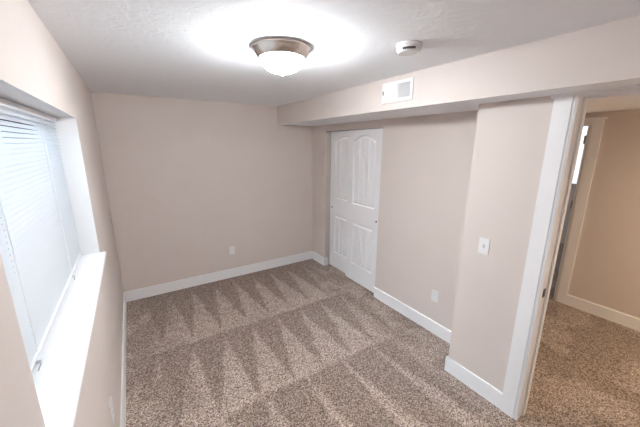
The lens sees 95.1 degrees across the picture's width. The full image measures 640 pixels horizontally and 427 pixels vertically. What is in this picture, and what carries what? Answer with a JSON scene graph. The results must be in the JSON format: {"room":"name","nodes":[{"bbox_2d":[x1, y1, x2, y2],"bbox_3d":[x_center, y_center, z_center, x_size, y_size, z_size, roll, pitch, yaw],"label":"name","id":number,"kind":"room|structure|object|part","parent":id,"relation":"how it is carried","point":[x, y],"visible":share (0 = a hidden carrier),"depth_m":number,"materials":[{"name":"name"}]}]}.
{"room":"empty bedroom","nodes":[
{"label":"empty bedroom","id":0,"kind":"room"},
{"bbox_2d":[0,0,122,426],"bbox_3d":[-1.195,0.369,1.282,0.260,2.340,4.546,-8,16,-32],"label":"wall","id":1,"kind":"structure","parent":0,"point":[32,61],"depth_m":1.24,"materials":[{"name":"beige paint"}]},
{"bbox_2d":[0,79,98,254],"bbox_3d":[-1.167,0.001,1.199,0.209,0.875,1.563,-8,16,-32],"label":"window reveal","id":2,"kind":"structure","parent":1,"relation":"in","point":[67,133],"depth_m":1.82,"materials":[{"name":"white paint"}]},
{"bbox_2d":[0,108,47,143],"bbox_3d":[-1.227,0.010,1.161,0.055,0.874,1.561,-8,16,-32],"label":"window","id":3,"kind":"structure","parent":2,"relation":"attached to","point":[0,108],"depth_m":1.39,"materials":[{"name":"white plastic"}]},
{"bbox_3d":[-1.433,-0.064,1.472,0.006,0.774,0.702,-8,16,-32],"label":"pane","id":4,"kind":"part","parent":3,"relation":"part of","materials":[{"name":"clear glass"}]},
{"bbox_2d":[0,97,81,371],"bbox_3d":[-1.164,0.004,1.203,0.038,0.866,1.539,-8,16,-32],"label":"window blind","id":5,"kind":"object","parent":2,"relation":"attached to","point":[40,253],"visible":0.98,"depth_m":1.15,"materials":[{"name":"white plastic"}]},
{"bbox_3d":[-0.962,0.078,0.889,0.031,0.815,0.006,-8,16,-32],"label":"ladder cord","id":6,"kind":"part","parent":5,"relation":"part of","materials":[{"name":"white fabric"}]},
{"bbox_3d":[-1.361,-0.065,1.496,0.031,0.815,0.006,-8,16,-32],"label":"ladder cord","id":7,"kind":"part","parent":5,"relation":"part of","materials":[{"name":"white plastic"}]},
{"bbox_3d":[-1.168,0.406,1.295,0.025,0.010,1.533,-8,16,-32],"label":"rail","id":8,"kind":"part","parent":5,"relation":"part of","materials":[{"name":"white plastic"}]},
{"bbox_2d":[31,251,106,426],"bbox_3d":[-1.121,0.433,1.318,0.188,0.020,1.579,-8,16,-32],"label":"window sill","id":9,"kind":"structure","parent":1,"relation":"attached to","point":[63,353],"depth_m":1.06,"materials":[{"name":"white paint"}]},
{"bbox_2d":[109,396,114,423],"bbox_3d":[-1.133,1.071,1.597,0.009,0.118,0.074,-8,16,-32],"label":"wall outlet","id":10,"kind":"object","parent":1,"relation":"attached to","point":[111,403],"visible":1,"depth_m":1.58,"materials":[{"name":"white plastic"}]},
{"bbox_2d":[120,292,126,426],"bbox_3d":[-1.111,1.419,1.647,0.014,0.129,4.446,-8,16,-32],"label":"baseboard","id":11,"kind":"structure","parent":1,"relation":"attached to","point":[123,370],"depth_m":2.27,"materials":[{"name":"white paint"}]},
{"bbox_2d":[91,92,311,291],"bbox_3d":[-0.996,-0.291,4.103,3.800,2.340,0.120,-8,16,-32],"label":"wall","id":12,"kind":"structure","parent":0,"point":[188,181],"depth_m":3.68,"materials":[{"name":"beige paint"}]},
{"bbox_2d":[125,251,311,301],"bbox_3d":[-1.210,0.834,4.147,2.589,0.129,0.014,-8,16,-32],"label":"baseboard","id":13,"kind":"structure","parent":12,"relation":"attached to","point":[136,294],"depth_m":3.97,"materials":[{"name":"white paint"}]},
{"bbox_2d":[229,246,234,254],"bbox_3d":[-1.220,0.513,4.068,0.074,0.118,0.009,-8,16,-32],"label":"wall outlet","id":14,"kind":"object","parent":12,"relation":"attached to","point":[232,248],"visible":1,"depth_m":4.07,"materials":[{"name":"white plastic"}]},
{"bbox_2d":[28,0,639,105],"bbox_3d":[-0.258,-0.958,1.614,2.785,0.100,4.796,-8,16,-32],"label":"ceiling","id":15,"kind":"structure","parent":0,"point":[180,49],"depth_m":1.41,"materials":[{"name":"white paint"}]},
{"bbox_2d":[252,37,310,76],"bbox_3d":[-0.207,-0.825,1.600,0.316,0.150,0.316,-8,16,-32],"label":"ceiling light","id":16,"kind":"object","parent":15,"relation":"attached to","point":[278,55],"visible":1,"depth_m":1.50,"materials":[{"name":"silver metal"}]},
{"bbox_3d":[-0.207,-0.810,1.603,0.235,0.078,0.235,-8,16,-32],"label":"lamp shade","id":17,"kind":"part","parent":16,"relation":"part of","materials":[{"name":"white glass"}]},
{"bbox_2d":[396,40,422,55],"bbox_3d":[0.466,-0.862,1.533,0.134,0.043,0.134,-8,16,-32],"label":"smoke detector","id":18,"kind":"object","parent":15,"relation":"attached to","point":[409,47],"visible":1,"depth_m":1.49,"materials":[{"name":"white plastic"}]},
{"bbox_2d":[126,243,639,426],"bbox_3d":[2.089,1.165,3.296,8.000,0.100,5.396,-8,16,-32],"label":"floor","id":19,"kind":"structure","parent":0,"point":[302,343],"depth_m":2.52,"materials":[{"name":"carpet"}]},
{"bbox_2d":[312,110,477,330],"bbox_3d":[0.661,-0.025,3.526,0.115,2.099,2.717,-8,16,-32],"label":"wall","id":20,"kind":"structure","parent":0,"point":[426,160],"depth_m":2.92,"materials":[{"name":"beige paint"}]},
{"bbox_2d":[326,128,379,131],"bbox_3d":[0.433,-1.047,3.670,0.091,0.008,1.128,-8,16,-32],"label":"door track","id":21,"kind":"object","parent":20,"relation":"attached to","point":[368,128],"visible":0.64,"depth_m":3.62,"materials":[{"name":"white metal"}]},
{"bbox_2d":[329,131,348,272],"bbox_3d":[0.335,-0.120,4.083,0.036,1.985,0.625,-8,16,-32],"label":"door","id":22,"kind":"structure","parent":21,"relation":"hanging from","point":[339,139],"depth_m":4.15,"materials":[{"name":"white paint"}]},
{"bbox_2d":[345,128,382,292],"bbox_3d":[0.543,-0.025,3.680,0.036,1.985,0.625,-8,16,-32],"label":"door","id":23,"kind":"structure","parent":21,"relation":"hanging from","point":[364,146],"depth_m":3.65,"materials":[{"name":"white paint"}]},
{"bbox_2d":[312,251,450,355],"bbox_3d":[0.614,0.948,3.694,0.332,0.129,2.724,-6,15,-25],"label":"baseboard","id":24,"kind":"structure","parent":20,"relation":"attached to","point":[422,320],"depth_m":3.15,"materials":[{"name":"white paint"}]},
{"bbox_2d":[431,289,438,302],"bbox_3d":[1.121,0.808,2.861,0.009,0.118,0.074,-8,16,-32],"label":"wall outlet","id":25,"kind":"object","parent":20,"relation":"attached to","point":[434,297],"visible":1,"depth_m":2.86,"materials":[{"name":"white plastic"}]},
{"bbox_2d":[277,15,639,125],"bbox_3d":[1.181,-1.027,2.576,1.363,0.291,4.446,-8,16,-32],"label":"wall","id":26,"kind":"structure","parent":0,"point":[607,55],"depth_m":1.66,"materials":[{"name":"beige paint"}]},
{"bbox_2d":[382,77,413,103],"bbox_3d":[0.584,-0.934,2.238,0.020,0.153,0.310,-8,16,-32],"label":"air vent","id":27,"kind":"object","parent":26,"relation":"in","point":[400,90],"visible":1,"depth_m":2.23,"materials":[{"name":"white plastic"}]},
{"bbox_2d":[448,96,553,392],"bbox_3d":[1.719,0.427,1.617,0.449,2.099,1.729,-8,16,-32],"label":"wall","id":28,"kind":"structure","parent":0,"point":[511,136],"depth_m":1.97,"materials":[{"name":"beige paint"}]},
{"bbox_2d":[444,356,502,408],"bbox_3d":[1.167,1.287,2.256,0.014,0.129,0.448,-8,16,-32],"label":"baseboard","id":29,"kind":"structure","parent":28,"relation":"attached to","point":[487,391],"depth_m":2.23,"materials":[{"name":"white paint"}]},
{"bbox_2d":[478,237,489,254],"bbox_3d":[1.143,0.229,2.049,0.019,0.118,0.074,-8,16,-32],"label":"light switch","id":30,"kind":"object","parent":28,"relation":"attached to","point":[484,243],"visible":1,"depth_m":2.05,"materials":[{"name":"white plastic"}]},
{"bbox_2d":[560,183,576,242],"bbox_3d":[3.402,-0.507,5.109,2.682,2.340,3.500,-8,16,-32],"label":"wall","id":31,"kind":"structure","parent":0,"point":[573,186],"depth_m":5.53,"materials":[{"name":"beige paint"}]},
{"bbox_2d":[554,109,639,318],"bbox_3d":[2.438,0.185,2.136,2.232,2.340,3.800,-8,16,-32],"label":"wall","id":32,"kind":"structure","parent":0,"point":[606,268],"depth_m":3.03,"materials":[{"name":"beige paint"}]},
{"bbox_2d":[500,85,639,419],"bbox_3d":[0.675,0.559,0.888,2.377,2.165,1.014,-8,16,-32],"label":"trim","id":33,"kind":"structure","parent":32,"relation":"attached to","point":[569,109],"depth_m":1.74,"materials":[{"name":"white paint"}]},
{"bbox_3d":[1.317,0.389,1.808,0.018,2.082,0.102,-8,16,-32],"label":"casing","id":34,"kind":"part","parent":33,"relation":"part of","materials":[{"name":"white paint"}]},
{"bbox_3d":[1.552,-0.546,1.204,0.034,0.016,1.014,-8,16,-32],"label":"head casing","id":35,"kind":"part","parent":33,"relation":"part of","materials":[{"name":"white paint"}]},
{"bbox_2d":[554,130,587,291],"bbox_3d":[3.251,-0.009,3.626,0.760,2.015,0.049,-8,16,-32],"label":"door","id":36,"kind":"structure","parent":32,"relation":"in","point":[584,140],"depth_m":3.40,"materials":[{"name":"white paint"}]},
{"bbox_2d":[553,117,606,303],"bbox_3d":[2.681,-0.061,3.678,0.155,2.118,1.050,-8,16,-32],"label":"trim","id":37,"kind":"structure","parent":32,"relation":"attached to","point":[597,123],"depth_m":3.24,"materials":[{"name":"white paint"}]},
{"bbox_3d":[2.634,-1.047,3.414,0.034,0.078,1.050,-8,16,-32],"label":"head casing","id":38,"kind":"part","parent":37,"relation":"part of","materials":[{"name":"white paint"}]},
{"bbox_2d":[565,294,639,331],"bbox_3d":[2.726,1.370,1.930,2.017,0.129,2.450,-8,16,-32],"label":"baseboard","id":39,"kind":"structure","parent":32,"relation":"attached to","point":[612,315],"depth_m":3.18,"materials":[{"name":"white paint"}]},
{"bbox_2d":[586,108,639,112],"bbox_3d":[3.102,-1.271,3.388,4.815,0.270,5.700,-8,16,-32],"label":"ceiling","id":40,"kind":"structure","parent":0,"point":[628,108],"depth_m":2.89,"materials":[{"name":"white paint"}]}
]}

